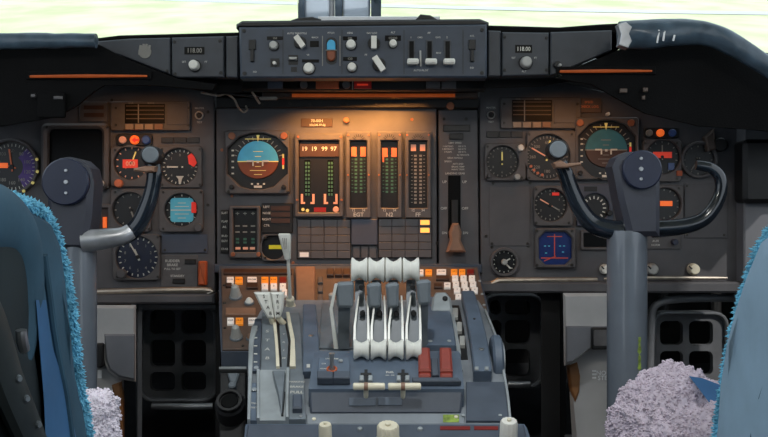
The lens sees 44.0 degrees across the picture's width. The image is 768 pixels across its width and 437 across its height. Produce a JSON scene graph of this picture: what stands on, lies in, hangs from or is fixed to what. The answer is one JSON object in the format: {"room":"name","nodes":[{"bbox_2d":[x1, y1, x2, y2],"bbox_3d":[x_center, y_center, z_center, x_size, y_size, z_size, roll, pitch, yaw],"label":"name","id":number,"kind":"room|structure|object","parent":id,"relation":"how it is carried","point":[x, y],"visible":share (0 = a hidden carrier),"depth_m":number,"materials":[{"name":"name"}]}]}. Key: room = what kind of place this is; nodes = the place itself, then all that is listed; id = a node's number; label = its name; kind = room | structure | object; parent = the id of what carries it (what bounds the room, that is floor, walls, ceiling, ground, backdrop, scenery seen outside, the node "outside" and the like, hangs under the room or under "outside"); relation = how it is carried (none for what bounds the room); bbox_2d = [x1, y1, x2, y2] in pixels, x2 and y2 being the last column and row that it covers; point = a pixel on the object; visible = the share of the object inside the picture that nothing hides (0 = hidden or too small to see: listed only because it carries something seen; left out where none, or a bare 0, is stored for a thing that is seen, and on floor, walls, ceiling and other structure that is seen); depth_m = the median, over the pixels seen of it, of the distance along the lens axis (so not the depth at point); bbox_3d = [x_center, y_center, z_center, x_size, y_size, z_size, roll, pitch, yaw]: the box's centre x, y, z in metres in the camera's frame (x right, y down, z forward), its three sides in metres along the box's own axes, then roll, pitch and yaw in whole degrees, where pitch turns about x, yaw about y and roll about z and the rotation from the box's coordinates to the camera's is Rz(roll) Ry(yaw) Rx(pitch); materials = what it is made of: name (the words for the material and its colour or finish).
{"room":"control cabin","nodes":[
{"label":"control cabin","id":0,"kind":"room"},
{"bbox_2d":[124,363,709,436],"bbox_3d":[0.000,0.869,0.816,2.300,0.060,4.000,0,13,0],"label":"floor","id":1,"kind":"structure","parent":0,"point":[525,403],"depth_m":2.36,"materials":[{"name":"black"}]},
{"bbox_2d":[0,184,122,436],"bbox_3d":[-0.509,0.366,0.887,0.504,0.887,0.473,0,13,0],"label":"seat","id":2,"kind":"object","parent":1,"relation":"on","point":[44,393],"visible":1,"depth_m":0.77,"materials":[{"name":"fabric"}]},
{"bbox_2d":[42,145,164,389],"bbox_3d":[-0.460,0.284,1.516,0.250,0.804,0.273,-9,16,-33],"label":"yoke","id":3,"kind":"object","parent":1,"relation":"on","point":[73,187],"visible":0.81,"depth_m":1.46,"materials":[{"name":"metal"}]},
{"bbox_2d":[97,305,135,436],"bbox_3d":[-0.577,0.423,1.916,0.211,0.552,0.220,0,13,0],"label":"column shroud","id":4,"kind":"structure","parent":1,"relation":"on","point":[116,324],"depth_m":1.80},
{"bbox_2d":[136,304,141,436],"bbox_3d":[-0.546,0.371,2.116,0.036,0.475,0.524,-3,13,-14],"label":"divider","id":5,"kind":"object","parent":1,"relation":"on","point":[139,306],"visible":0.89,"depth_m":1.92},
{"bbox_2d":[97,290,218,303],"bbox_3d":[-0.469,0.159,1.923,0.268,0.041,0.101,0,13,0],"label":"shelf","id":6,"kind":"object","parent":5,"relation":"attached to","point":[163,298],"visible":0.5,"depth_m":1.87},
{"bbox_2d":[0,86,217,294],"bbox_3d":[-0.611,-0.050,1.904,0.554,0.427,0.150,0,13,0],"label":"panel","id":7,"kind":"object","parent":6,"relation":"on","point":[29,133],"depth_m":1.90,"materials":[{"name":"metal"}]},
{"bbox_2d":[0,139,39,192],"bbox_3d":[-0.743,-0.102,1.893,0.115,0.112,0.039,0,13,1],"label":"indicator","id":8,"kind":"object","parent":7,"relation":"attached to","point":[19,162],"visible":0.91,"depth_m":1.90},
{"bbox_2d":[41,123,110,189],"bbox_3d":[-0.612,-0.121,1.883,0.137,0.132,0.064,0,13,0],"label":"screen","id":9,"kind":"object","parent":7,"relation":"attached to","point":[91,142],"visible":0.6,"depth_m":1.90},
{"bbox_2d":[79,102,107,121],"bbox_3d":[-0.580,-0.213,1.897,0.056,0.040,0.015,0,13,0],"label":"plate","id":10,"kind":"object","parent":7,"relation":"attached to","point":[88,111],"visible":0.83,"depth_m":1.89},
{"bbox_2d":[99,204,110,228],"bbox_3d":[-0.565,0.000,1.894,0.046,0.059,0.024,0,13,0],"label":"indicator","id":11,"kind":"object","parent":7,"relation":"attached to","point":[105,222],"visible":0.3,"depth_m":1.89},
{"bbox_2d":[110,145,145,186],"bbox_3d":[-0.498,-0.103,1.889,0.092,0.084,0.042,0,13,-1],"label":"indicator","id":12,"kind":"object","parent":7,"relation":"attached to","point":[123,160],"visible":0.77,"depth_m":1.90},
{"bbox_2d":[110,189,151,231],"bbox_3d":[-0.504,-0.016,1.894,0.080,0.086,0.032,0,13,0],"label":"pressure gauge","id":13,"kind":"object","parent":7,"relation":"attached to","point":[124,203],"visible":0.63,"depth_m":1.90},
{"bbox_2d":[116,134,152,145],"bbox_3d":[-0.498,-0.156,1.894,0.072,0.024,0.018,0,13,0],"label":"indicator lights","id":14,"kind":"object","parent":7,"relation":"attached to","point":[121,139],"visible":0.97,"depth_m":1.89},
{"bbox_2d":[112,234,160,279],"bbox_3d":[-0.493,0.078,1.889,0.094,0.092,0.043,0,13,0],"label":"altimeter","id":15,"kind":"object","parent":7,"relation":"attached to","point":[140,259],"visible":0.84,"depth_m":1.90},
{"bbox_2d":[111,101,190,130],"bbox_3d":[-0.465,-0.203,1.893,0.158,0.058,0.027,0,13,0],"label":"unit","id":16,"kind":"object","parent":7,"relation":"attached to","point":[125,115],"visible":1,"depth_m":1.89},
{"bbox_2d":[158,146,202,187],"bbox_3d":[-0.406,-0.103,1.894,0.088,0.084,0.031,0,13,0],"label":"indicator","id":17,"kind":"object","parent":7,"relation":"attached to","point":[182,166],"visible":0.91,"depth_m":1.90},
{"bbox_2d":[159,189,203,231],"bbox_3d":[-0.404,-0.015,1.889,0.089,0.086,0.042,0,13,0],"label":"cockpit gauge","id":18,"kind":"structure","parent":7,"relation":"attached to","point":[180,210],"depth_m":1.89},
{"bbox_2d":[161,255,206,286],"bbox_3d":[-0.399,0.105,1.897,0.096,0.063,0.027,2,13,8],"label":"panel","id":19,"kind":"object","parent":7,"relation":"attached to","point":[176,270],"visible":0.98,"depth_m":1.90,"materials":[{"name":"paint"}]},
{"bbox_2d":[162,234,207,252],"bbox_3d":[-0.398,0.050,1.898,0.092,0.038,0.013,0,13,0],"label":"blank plate","id":20,"kind":"object","parent":7,"relation":"attached to","point":[171,243],"visible":1,"depth_m":1.90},
{"bbox_2d":[142,310,214,409],"bbox_3d":[-0.466,0.241,2.191,0.181,0.315,0.289,-1,13,-6],"label":"rudder pedal","id":21,"kind":"object","parent":5,"relation":"attached to","point":[179,393],"visible":0.68,"depth_m":2.12,"materials":[{"name":"metal"}]},
{"bbox_2d":[215,304,220,436],"bbox_3d":[-0.370,0.371,2.116,0.030,0.475,0.517,-2,13,-9],"label":"divider","id":22,"kind":"object","parent":1,"relation":"on","point":[217,323],"visible":0.44,"depth_m":1.92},
{"bbox_2d":[132,302,218,309],"bbox_3d":[-0.426,0.179,1.956,0.177,0.024,0.051,0,13,0],"label":"header","id":23,"kind":"object","parent":22,"relation":"attached to","point":[144,306],"visible":0.46,"depth_m":1.93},
{"bbox_2d":[219,266,529,436],"bbox_3d":[-0.056,0.431,1.458,0.515,0.476,1.000,0,13,-2],"label":"pedestal","id":24,"kind":"object","parent":1,"relation":"on","point":[290,347],"visible":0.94,"depth_m":1.49,"materials":[{"name":"paint"}]},
{"bbox_2d":[215,366,247,436],"bbox_3d":[-0.247,0.308,1.546,0.051,0.100,0.136,-2,13,-7],"label":"cup holder","id":25,"kind":"object","parent":24,"relation":"attached to","point":[231,403],"visible":1,"depth_m":1.51,"materials":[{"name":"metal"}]},
{"bbox_2d":[221,394,237,407],"bbox_3d":[-0.245,0.290,1.506,0.027,0.016,0.024,1,13,5],"label":"grille","id":26,"kind":"object","parent":25,"relation":"attached to","point":[227,400],"depth_m":1.50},
{"bbox_2d":[221,268,293,350],"bbox_3d":[-0.237,0.160,1.745,0.142,0.074,0.274,-1,13,-5],"label":"control panel","id":27,"kind":"object","parent":24,"relation":"on","point":[241,307],"visible":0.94,"depth_m":1.76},
{"bbox_2d":[254,292,274,324],"bbox_3d":[-0.197,0.153,1.576,0.036,0.065,0.024,0,13,0],"label":"lever","id":28,"kind":"object","parent":24,"relation":"on","point":[264,299],"visible":0.97,"depth_m":1.56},
{"bbox_2d":[271,292,285,324],"bbox_3d":[-0.173,0.153,1.576,0.027,0.065,0.025,0,13,0],"label":"lever","id":29,"kind":"object","parent":24,"relation":"on","point":[278,298],"visible":0.98,"depth_m":1.57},
{"bbox_2d":[272,370,285,415],"bbox_3d":[-0.148,0.253,1.388,0.021,0.032,0.110,-3,13,-12],"label":"lever","id":30,"kind":"object","parent":24,"relation":"on","point":[279,376],"visible":1,"depth_m":1.39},
{"bbox_2d":[278,233,295,306],"bbox_3d":[-0.168,0.098,1.651,0.021,0.163,0.081,0,13,0],"label":"lever","id":31,"kind":"object","parent":24,"relation":"on","point":[285,238],"visible":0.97,"depth_m":1.62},
{"bbox_2d":[330,281,353,348],"bbox_3d":[-0.065,0.153,1.485,0.037,0.116,0.039,0,13,0],"label":"lever","id":32,"kind":"object","parent":24,"relation":"on","point":[343,291],"visible":1,"depth_m":1.47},
{"bbox_2d":[214,263,481,272],"bbox_3d":[-0.072,0.100,1.920,0.535,0.028,0.052,0,13,0],"label":"sill","id":33,"kind":"structure","parent":24,"relation":"attached to","point":[216,266],"depth_m":1.90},
{"bbox_2d":[216,108,436,263],"bbox_3d":[-0.115,-0.064,1.910,0.442,0.318,0.111,0,13,0],"label":"panel","id":34,"kind":"object","parent":33,"relation":"on","point":[373,121],"depth_m":1.90,"materials":[{"name":"metal"}]},
{"bbox_2d":[221,210,228,252],"bbox_3d":[-0.318,0.026,1.898,0.016,0.084,0.023,0,13,0],"label":"text label","id":35,"kind":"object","parent":34,"relation":"attached to","point":[224,213],"depth_m":1.90,"materials":[{"name":"paint"}]},
{"bbox_2d":[229,206,260,257],"bbox_3d":[-0.276,0.027,1.892,0.063,0.104,0.039,0,13,0],"label":"indicator","id":36,"kind":"object","parent":34,"relation":"attached to","point":[244,221],"visible":1,"depth_m":1.90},
{"bbox_2d":[225,130,289,193],"bbox_3d":[-0.252,-0.111,1.890,0.128,0.126,0.048,0,13,0],"label":"indicator","id":37,"kind":"object","parent":34,"relation":"attached to","point":[256,161],"visible":1,"depth_m":1.89,"materials":[{"name":"plastic"}]},
{"bbox_2d":[262,203,292,232],"bbox_3d":[-0.213,-0.001,1.897,0.062,0.060,0.019,0,13,0],"label":"box","id":38,"kind":"object","parent":34,"relation":"attached to","point":[276,217],"visible":1,"depth_m":1.89,"materials":[{"name":"paint"}]},
{"bbox_2d":[301,118,331,126],"bbox_3d":[-0.135,-0.191,1.899,0.063,0.017,0.006,0,13,0],"label":"placard","id":39,"kind":"object","parent":34,"relation":"attached to","point":[305,122],"visible":1,"depth_m":1.90},
{"bbox_2d":[294,134,342,216],"bbox_3d":[-0.130,-0.086,1.894,0.097,0.164,0.050,0,13,0],"label":"display","id":40,"kind":"object","parent":34,"relation":"attached to","point":[318,158],"visible":1,"depth_m":1.90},
{"bbox_2d":[297,219,350,258],"bbox_3d":[-0.120,0.041,1.897,0.108,0.079,0.025,0,13,0],"label":"grid","id":41,"kind":"object","parent":34,"relation":"attached to","point":[316,238],"visible":1,"depth_m":1.89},
{"bbox_2d":[216,97,478,109],"bbox_3d":[-0.072,-0.230,1.900,0.522,0.028,0.034,0,13,0],"label":"valance","id":42,"kind":"object","parent":34,"relation":"attached to","point":[221,102],"visible":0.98,"depth_m":1.89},
{"bbox_2d":[346,131,370,217],"bbox_3d":[-0.051,-0.087,1.894,0.050,0.170,0.051,0,13,0],"label":"gauge","id":43,"kind":"object","parent":34,"relation":"attached to","point":[358,143],"visible":1,"depth_m":1.90,"materials":[{"name":"paint"}]},
{"bbox_2d":[351,219,376,257],"bbox_3d":[-0.039,0.040,1.897,0.052,0.078,0.024,0,13,0],"label":"blank plate","id":44,"kind":"object","parent":34,"relation":"attached to","point":[363,231],"visible":0.92,"depth_m":1.89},
{"bbox_2d":[377,131,401,217],"bbox_3d":[0.011,-0.087,1.894,0.050,0.170,0.051,0,13,0],"label":"gauge","id":45,"kind":"object","parent":34,"relation":"attached to","point":[389,143],"visible":1,"depth_m":1.90,"materials":[{"name":"paint"}]},
{"bbox_2d":[378,218,431,257],"bbox_3d":[0.042,0.039,1.897,0.108,0.079,0.024,0,13,0],"label":"grid","id":46,"kind":"object","parent":34,"relation":"attached to","point":[397,237],"visible":0.98,"depth_m":1.89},
{"bbox_2d":[405,131,430,217],"bbox_3d":[0.068,-0.087,1.894,0.052,0.170,0.051,0,13,0],"label":"gauge","id":47,"kind":"object","parent":34,"relation":"attached to","point":[417,143],"visible":1,"depth_m":1.90,"materials":[{"name":"paint"}]},
{"bbox_2d":[436,110,478,263],"bbox_3d":[0.146,-0.061,1.915,0.087,0.310,0.099,0,13,0],"label":"panel","id":48,"kind":"object","parent":33,"relation":"on","point":[457,129],"visible":0.99,"depth_m":1.90,"materials":[{"name":"paint"}]},
{"bbox_2d":[446,200,465,251],"bbox_3d":[0.143,0.017,1.885,0.039,0.103,0.050,0,13,0],"label":"lever","id":49,"kind":"object","parent":48,"relation":"attached to","point":[455,244],"visible":1,"depth_m":1.87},
{"bbox_2d":[295,266,413,299],"bbox_3d":[-0.057,0.130,1.796,0.232,0.050,0.147,0,13,0],"label":"block","id":50,"kind":"object","parent":24,"relation":"on","point":[312,283],"visible":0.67,"depth_m":1.81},
{"bbox_2d":[351,257,369,359],"bbox_3d":[-0.037,0.136,1.465,0.028,0.131,0.138,0,13,-2],"label":"lever","id":51,"kind":"object","parent":24,"relation":"on","point":[361,333],"visible":0.99,"depth_m":1.48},
{"bbox_2d":[367,282,380,330],"bbox_3d":[-0.016,0.154,1.486,0.022,0.115,0.037,0,13,0],"label":"lever","id":52,"kind":"object","parent":24,"relation":"on","point":[373,288],"visible":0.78,"depth_m":1.46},
{"bbox_2d":[368,257,386,359],"bbox_3d":[-0.011,0.136,1.465,0.028,0.131,0.138,0,13,-1],"label":"lever","id":53,"kind":"object","parent":24,"relation":"on","point":[378,333],"visible":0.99,"depth_m":1.47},
{"bbox_2d":[306,348,464,423],"bbox_3d":[0.002,0.258,1.391,0.226,0.129,0.134,0,13,0],"label":"control panel","id":54,"kind":"object","parent":24,"relation":"on","point":[333,376],"depth_m":1.36,"materials":[{"name":"metal"}]},
{"bbox_2d":[353,382,384,398],"bbox_3d":[-0.021,0.246,1.352,0.045,0.031,0.021,0,13,0],"label":"lever","id":55,"kind":"object","parent":54,"relation":"on","point":[365,386],"visible":1,"depth_m":1.34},
{"bbox_2d":[388,382,420,398],"bbox_3d":[0.029,0.246,1.352,0.047,0.031,0.021,0,13,0],"label":"lever","id":56,"kind":"object","parent":54,"relation":"on","point":[402,386],"visible":1,"depth_m":1.34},
{"bbox_2d":[246,425,525,436],"bbox_3d":[0.003,0.305,1.254,0.382,0.018,0.129,0,13,0],"label":"radio unit","id":57,"kind":"object","parent":24,"relation":"on","point":[252,430],"visible":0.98,"depth_m":1.30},
{"bbox_2d":[319,421,331,436],"bbox_3d":[-0.079,0.285,1.271,0.020,0.029,0.020,2,13,7],"label":"rotary selector","id":58,"kind":"object","parent":57,"relation":"on","point":[325,427],"visible":1,"depth_m":1.26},
{"bbox_2d":[376,420,399,436],"bbox_3d":[0.005,0.286,1.269,0.035,0.029,0.035,2,13,7],"label":"rotary selector","id":59,"kind":"object","parent":57,"relation":"on","point":[387,428],"visible":1,"depth_m":1.26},
{"bbox_2d":[499,417,517,436],"bbox_3d":[0.166,0.282,1.266,0.028,0.037,0.028,2,13,7],"label":"rotary selector","id":60,"kind":"object","parent":57,"relation":"on","point":[508,425],"visible":1,"depth_m":1.25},
{"bbox_2d":[385,282,398,319],"bbox_3d":[0.013,0.154,1.486,0.021,0.115,0.037,0,13,0],"label":"lever","id":61,"kind":"object","parent":24,"relation":"on","point":[392,288],"visible":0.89,"depth_m":1.46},
{"bbox_2d":[385,257,403,359],"bbox_3d":[0.016,0.136,1.465,0.028,0.131,0.138,0,13,-1],"label":"lever","id":62,"kind":"object","parent":24,"relation":"on","point":[395,343],"visible":0.95,"depth_m":1.47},
{"bbox_2d":[402,257,421,359],"bbox_3d":[0.043,0.136,1.465,0.028,0.131,0.138,0,13,-1],"label":"lever","id":63,"kind":"object","parent":24,"relation":"on","point":[410,269],"visible":0.97,"depth_m":1.48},
{"bbox_2d":[416,279,430,347],"bbox_3d":[0.061,0.151,1.486,0.022,0.119,0.037,0,13,0],"label":"lever","id":64,"kind":"object","parent":24,"relation":"on","point":[423,286],"visible":0.91,"depth_m":1.47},
{"bbox_2d":[431,292,452,312],"bbox_3d":[0.099,0.154,1.649,0.038,0.048,0.052,0,13,0],"label":"switch box","id":65,"kind":"object","parent":24,"relation":"on","point":[441,301],"visible":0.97,"depth_m":1.64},
{"bbox_2d":[416,267,486,309],"bbox_3d":[0.123,0.132,1.800,0.130,0.042,0.148,0,13,0],"label":"keypad","id":66,"kind":"object","parent":24,"relation":"on","point":[452,281],"visible":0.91,"depth_m":1.82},
{"bbox_2d":[489,335,505,373],"bbox_3d":[0.176,0.224,1.480,0.019,0.084,0.084,0,13,0],"label":"disc","id":67,"kind":"object","parent":24,"relation":"attached to","point":[496,346],"visible":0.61,"depth_m":1.45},
{"bbox_2d":[541,293,565,436],"bbox_3d":[0.380,0.360,2.116,0.069,0.496,0.532,2,13,11],"label":"divider","id":68,"kind":"object","parent":1,"relation":"on","point":[553,370],"visible":0.89,"depth_m":1.92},
{"bbox_2d":[486,293,540,387],"bbox_3d":[0.291,0.212,2.193,0.140,0.302,0.268,1,13,3],"label":"rudder pedal","id":69,"kind":"object","parent":68,"relation":"attached to","point":[532,378],"visible":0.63,"depth_m":2.12,"materials":[{"name":"metal"}]},
{"bbox_2d":[482,281,740,292],"bbox_3d":[0.448,0.136,1.923,0.514,0.043,0.101,0,13,0],"label":"shelf","id":70,"kind":"object","parent":68,"relation":"attached to","point":[599,286],"visible":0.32,"depth_m":1.87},
{"bbox_2d":[478,83,735,283],"bbox_3d":[0.457,-0.062,1.903,0.531,0.412,0.146,0,13,0],"label":"panel","id":71,"kind":"object","parent":70,"relation":"on","point":[715,257],"depth_m":1.90,"materials":[{"name":"metal"}]},
{"bbox_2d":[0,14,767,131],"bbox_3d":[0.000,-0.262,1.793,1.752,0.240,0.399,0,13,2],"label":"glareshield","id":72,"kind":"object","parent":71,"relation":"attached to","point":[708,74],"depth_m":1.66,"materials":[{"name":"leather"}]},
{"bbox_2d":[26,72,151,79],"bbox_3d":[-0.515,-0.248,1.655,0.218,0.014,0.013,0,13,0],"label":"lamp","id":73,"kind":"object","parent":72,"relation":"attached to","point":[29,75],"visible":1,"depth_m":1.66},
{"bbox_2d":[0,44,216,125],"bbox_3d":[-0.584,-0.251,1.765,0.580,0.185,0.210,0,0,0],"label":"hood","id":74,"kind":"object","parent":72,"relation":"attached to","point":[22,100],"depth_m":1.66,"materials":[{"name":"plastic"}]},
{"bbox_2d":[98,36,238,79],"bbox_3d":[-0.384,-0.286,1.698,0.249,0.079,0.060,0,13,0],"label":"panel","id":75,"kind":"object","parent":72,"relation":"attached to","point":[216,57],"visible":0.98,"depth_m":1.69,"materials":[{"name":"paint"}]},
{"bbox_2d":[201,92,247,112],"bbox_3d":[-0.299,-0.222,1.819,0.024,0.048,0.112,11,17,40],"label":"loose wire","id":76,"kind":"object","parent":72,"relation":"hanging from","point":[217,95],"visible":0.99,"depth_m":1.81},
{"bbox_2d":[222,93,258,98],"bbox_3d":[-0.267,-0.232,1.805,0.082,0.019,0.017,-7,15,-27],"label":"loose wire","id":77,"kind":"object","parent":72,"relation":"attached to","point":[234,94],"visible":0.77,"depth_m":1.80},
{"bbox_2d":[268,81,455,89],"bbox_3d":[-0.041,-0.251,1.782,0.354,0.020,0.012,0,13,0],"label":"light bar","id":78,"kind":"object","parent":72,"relation":"attached to","point":[271,84],"visible":0.75,"depth_m":1.78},
{"bbox_2d":[239,24,486,80],"bbox_3d":[-0.037,-0.292,1.681,0.436,0.101,0.074,0,13,0],"label":"control panel","id":79,"kind":"object","parent":72,"relation":"attached to","point":[394,52],"visible":1,"depth_m":1.67,"materials":[{"name":"paint"}]},
{"bbox_2d":[249,40,255,61],"bbox_3d":[-0.231,-0.294,1.665,0.012,0.039,0.006,0,0,0],"label":"switch","id":80,"kind":"object","parent":79,"relation":"attached to","point":[252,43],"depth_m":1.66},
{"bbox_2d":[468,40,475,61],"bbox_3d":[0.154,-0.294,1.665,0.012,0.039,0.006,0,0,0],"label":"switch","id":81,"kind":"object","parent":79,"relation":"attached to","point":[471,43],"depth_m":1.66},
{"bbox_2d":[262,92,477,98],"bbox_3d":[-0.027,-0.239,1.851,0.420,0.015,0.032,0,13,0],"label":"lamp","id":82,"kind":"object","parent":72,"relation":"attached to","point":[280,95],"visible":0.98,"depth_m":1.84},
{"bbox_2d":[487,30,611,77],"bbox_3d":[0.295,-0.293,1.698,0.221,0.086,0.062,0,13,0],"label":"panel","id":83,"kind":"object","parent":72,"relation":"attached to","point":[509,54],"visible":1,"depth_m":1.69,"materials":[{"name":"paint"}]},
{"bbox_2d":[556,67,655,74],"bbox_3d":[0.387,-0.257,1.655,0.174,0.014,0.013,0,13,0],"label":"lamp","id":84,"kind":"object","parent":72,"relation":"attached to","point":[559,70],"visible":1,"depth_m":1.66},
{"bbox_2d":[555,45,767,131],"bbox_3d":[0.589,-0.242,1.765,0.577,0.218,0.210,0,0,0],"label":"hood","id":85,"kind":"object","parent":72,"relation":"attached to","point":[696,85],"depth_m":1.66,"materials":[{"name":"plastic"}]},
{"bbox_2d":[490,248,518,276],"bbox_3d":[0.240,0.088,1.891,0.058,0.059,0.031,0,13,0],"label":"gauge","id":86,"kind":"object","parent":71,"relation":"attached to","point":[504,262],"visible":1,"depth_m":1.90},
{"bbox_2d":[489,186,529,245],"bbox_3d":[0.251,-0.005,1.899,0.082,0.117,0.030,0,13,0],"label":"blank plate","id":87,"kind":"object","parent":71,"relation":"attached to","point":[509,206],"visible":1,"depth_m":1.90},
{"bbox_2d":[500,97,580,128],"bbox_3d":[0.312,-0.209,1.893,0.160,0.062,0.028,0,13,0],"label":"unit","id":88,"kind":"object","parent":71,"relation":"attached to","point":[515,112],"visible":1,"depth_m":1.89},
{"bbox_2d":[525,131,574,180],"bbox_3d":[0.331,-0.125,1.894,0.102,0.100,0.035,0,13,0],"label":"indicator","id":89,"kind":"object","parent":71,"relation":"attached to","point":[539,167],"visible":0.8,"depth_m":1.90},
{"bbox_2d":[533,186,572,225],"bbox_3d":[0.337,-0.025,1.894,0.078,0.080,0.030,0,13,0],"label":"indicator","id":90,"kind":"object","parent":71,"relation":"attached to","point":[550,205],"visible":0.89,"depth_m":1.90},
{"bbox_2d":[534,228,575,267],"bbox_3d":[0.341,0.059,1.893,0.082,0.080,0.032,0,13,0],"label":"screen","id":91,"kind":"object","parent":71,"relation":"attached to","point":[553,247],"visible":1,"depth_m":1.90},
{"bbox_2d":[581,98,600,112],"bbox_3d":[0.409,-0.226,1.898,0.049,0.030,0.010,0,13,0],"label":"placard","id":92,"kind":"object","parent":71,"relation":"attached to","point":[588,105],"visible":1,"depth_m":1.90},
{"bbox_2d":[580,230,606,249],"bbox_3d":[0.424,0.043,1.896,0.064,0.040,0.016,0,13,0],"label":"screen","id":93,"kind":"object","parent":71,"relation":"attached to","point":[588,241],"visible":0.54,"depth_m":1.90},
{"bbox_2d":[576,184,612,225],"bbox_3d":[0.420,-0.026,1.894,0.072,0.084,0.032,0,13,0],"label":"gauge","id":94,"kind":"object","parent":71,"relation":"attached to","point":[597,196],"visible":0.59,"depth_m":1.89},
{"bbox_2d":[598,263,606,274],"bbox_3d":[0.440,0.103,1.891,0.024,0.024,0.024,0,13,0],"label":"rotary selector","id":95,"kind":"object","parent":71,"relation":"attached to","point":[602,268],"visible":0.66,"depth_m":1.88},
{"bbox_2d":[574,117,638,179],"bbox_3d":[0.443,-0.138,1.890,0.127,0.124,0.047,0,13,0],"label":"indicator","id":96,"kind":"object","parent":71,"relation":"attached to","point":[598,140],"visible":0.82,"depth_m":1.89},
{"bbox_2d":[648,262,658,275],"bbox_3d":[0.534,0.103,1.891,0.028,0.028,0.024,0,13,0],"label":"rotary selector","id":97,"kind":"object","parent":71,"relation":"attached to","point":[653,269],"visible":0.79,"depth_m":1.88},
{"bbox_2d":[644,127,678,138],"bbox_3d":[0.554,-0.170,1.894,0.068,0.023,0.016,0,13,0],"label":"indicator lights","id":98,"kind":"object","parent":71,"relation":"attached to","point":[649,132],"visible":1,"depth_m":1.89},
{"bbox_2d":[642,139,681,181],"bbox_3d":[0.554,-0.116,1.893,0.076,0.086,0.032,0,13,0],"label":"indicator","id":99,"kind":"object","parent":71,"relation":"attached to","point":[669,152],"visible":0.75,"depth_m":1.90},
{"bbox_2d":[647,236,679,248],"bbox_3d":[0.557,0.049,1.892,0.070,0.026,0.021,0,13,0],"label":"switch plate","id":100,"kind":"object","parent":71,"relation":"attached to","point":[671,242],"visible":0.97,"depth_m":1.90,"materials":[{"name":"paint"}]},
{"bbox_2d":[685,262,699,275],"bbox_3d":[0.616,0.103,1.891,0.028,0.028,0.024,0,13,0],"label":"rotary selector","id":101,"kind":"object","parent":71,"relation":"attached to","point":[692,269],"visible":1,"depth_m":1.88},
{"bbox_2d":[681,141,717,177],"bbox_3d":[0.628,-0.117,1.894,0.074,0.074,0.028,0,13,0],"label":"clock","id":102,"kind":"object","parent":71,"relation":"attached to","point":[694,151],"visible":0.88,"depth_m":1.90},
{"bbox_2d":[684,183,726,237],"bbox_3d":[0.643,-0.016,1.898,0.086,0.108,0.028,0,13,0],"label":"blank plate","id":103,"kind":"object","parent":71,"relation":"attached to","point":[697,196],"visible":0.71,"depth_m":1.90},
{"bbox_2d":[702,129,727,151],"bbox_3d":[0.660,-0.155,1.891,0.049,0.047,0.028,-1,13,-3],"label":"lamp fixture","id":104,"kind":"object","parent":71,"relation":"attached to","point":[719,144],"visible":1,"depth_m":1.89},
{"bbox_2d":[715,138,727,151],"bbox_3d":[0.670,-0.147,1.894,0.028,0.028,0.012,0,0,0],"label":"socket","id":105,"kind":"object","parent":104,"relation":"attached to","point":[721,144],"depth_m":1.89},
{"bbox_2d":[734,129,767,306],"bbox_3d":[0.754,-0.009,1.885,0.121,0.377,0.133,0,13,0],"label":"console","id":106,"kind":"object","parent":71,"relation":"attached to","point":[751,146],"visible":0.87,"depth_m":1.86},
{"bbox_2d":[648,294,734,368],"bbox_3d":[0.631,0.239,1.944,0.206,0.172,0.047,-3,13,-11],"label":"surround","id":107,"kind":"object","parent":70,"relation":"attached to","point":[656,304],"visible":0.81,"depth_m":1.92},
{"bbox_2d":[563,293,606,436],"bbox_3d":[0.440,0.411,1.918,0.198,0.575,0.230,0,13,0],"label":"panel","id":108,"kind":"structure","parent":1,"relation":"on","point":[584,314],"depth_m":1.84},
{"bbox_2d":[545,139,727,413],"bbox_3d":[0.362,0.282,1.510,0.247,0.813,0.279,8,15,31],"label":"yoke","id":109,"kind":"object","parent":1,"relation":"on","point":[633,178],"visible":1,"depth_m":1.46,"materials":[{"name":"metal"}]},
{"bbox_2d":[603,227,767,436],"bbox_3d":[0.516,0.366,0.932,0.494,0.868,0.606,0,13,0],"label":"seat","id":110,"kind":"object","parent":1,"relation":"on","point":[670,398],"visible":1,"depth_m":0.81,"materials":[{"name":"blue fur"}]},
{"bbox_2d":[689,376,719,401],"bbox_3d":[0.366,0.244,1.040,0.103,0.164,0.120,0,0,0],"label":"seat cushion","id":111,"kind":"object","parent":110,"relation":"on","point":[701,389],"depth_m":0.98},
{"bbox_2d":[654,293,728,380],"bbox_3d":[0.697,0.254,2.201,0.180,0.304,0.279,2,13,10],"label":"rudder pedal","id":112,"kind":"object","parent":1,"relation":"on","point":[718,322],"visible":0.47,"depth_m":2.12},
{"bbox_2d":[97,53,767,362],"bbox_3d":[0.000,-0.018,2.613,2.200,0.860,0.060,0,13,0],"label":"wall","id":113,"kind":"structure","parent":0,"point":[516,331],"depth_m":2.66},
{"bbox_2d":[318,16,439,19],"bbox_3d":[-0.010,-0.413,1.995,0.254,0.022,0.032,0,13,0],"label":"sill","id":114,"kind":"structure","parent":113,"relation":"attached to","point":[319,17],"depth_m":1.98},
{"bbox_2d":[225,58,600,91],"bbox_3d":[0.000,-0.356,2.299,2.160,0.060,0.400,0,13,0],"label":"ledge","id":115,"kind":"object","parent":113,"relation":"attached to","point":[589,86],"depth_m":2.11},
{"bbox_3d":[0.528,-0.736,1.914,1.104,0.866,0.980,0,13,0],"label":"window","id":116,"kind":"structure","parent":113,"relation":"in","visible":0},
{"bbox_2d":[298,0,380,17],"bbox_3d":[-0.111,-0.706,2.406,0.211,0.439,0.188,0,13,0],"label":"window frame","id":117,"kind":"structure","parent":116,"relation":"attached to","point":[350,7],"depth_m":2.38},
{"label":"outside","id":118,"kind":"structure","parent":0,"visible":0},
{"bbox_2d":[0,0,767,52],"bbox_3d":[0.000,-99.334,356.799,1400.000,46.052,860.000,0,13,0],"label":"windshield","id":119,"kind":"object","parent":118,"point":[105,18],"visible":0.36,"depth_m":116.71,"materials":[{"name":"glass"}]},
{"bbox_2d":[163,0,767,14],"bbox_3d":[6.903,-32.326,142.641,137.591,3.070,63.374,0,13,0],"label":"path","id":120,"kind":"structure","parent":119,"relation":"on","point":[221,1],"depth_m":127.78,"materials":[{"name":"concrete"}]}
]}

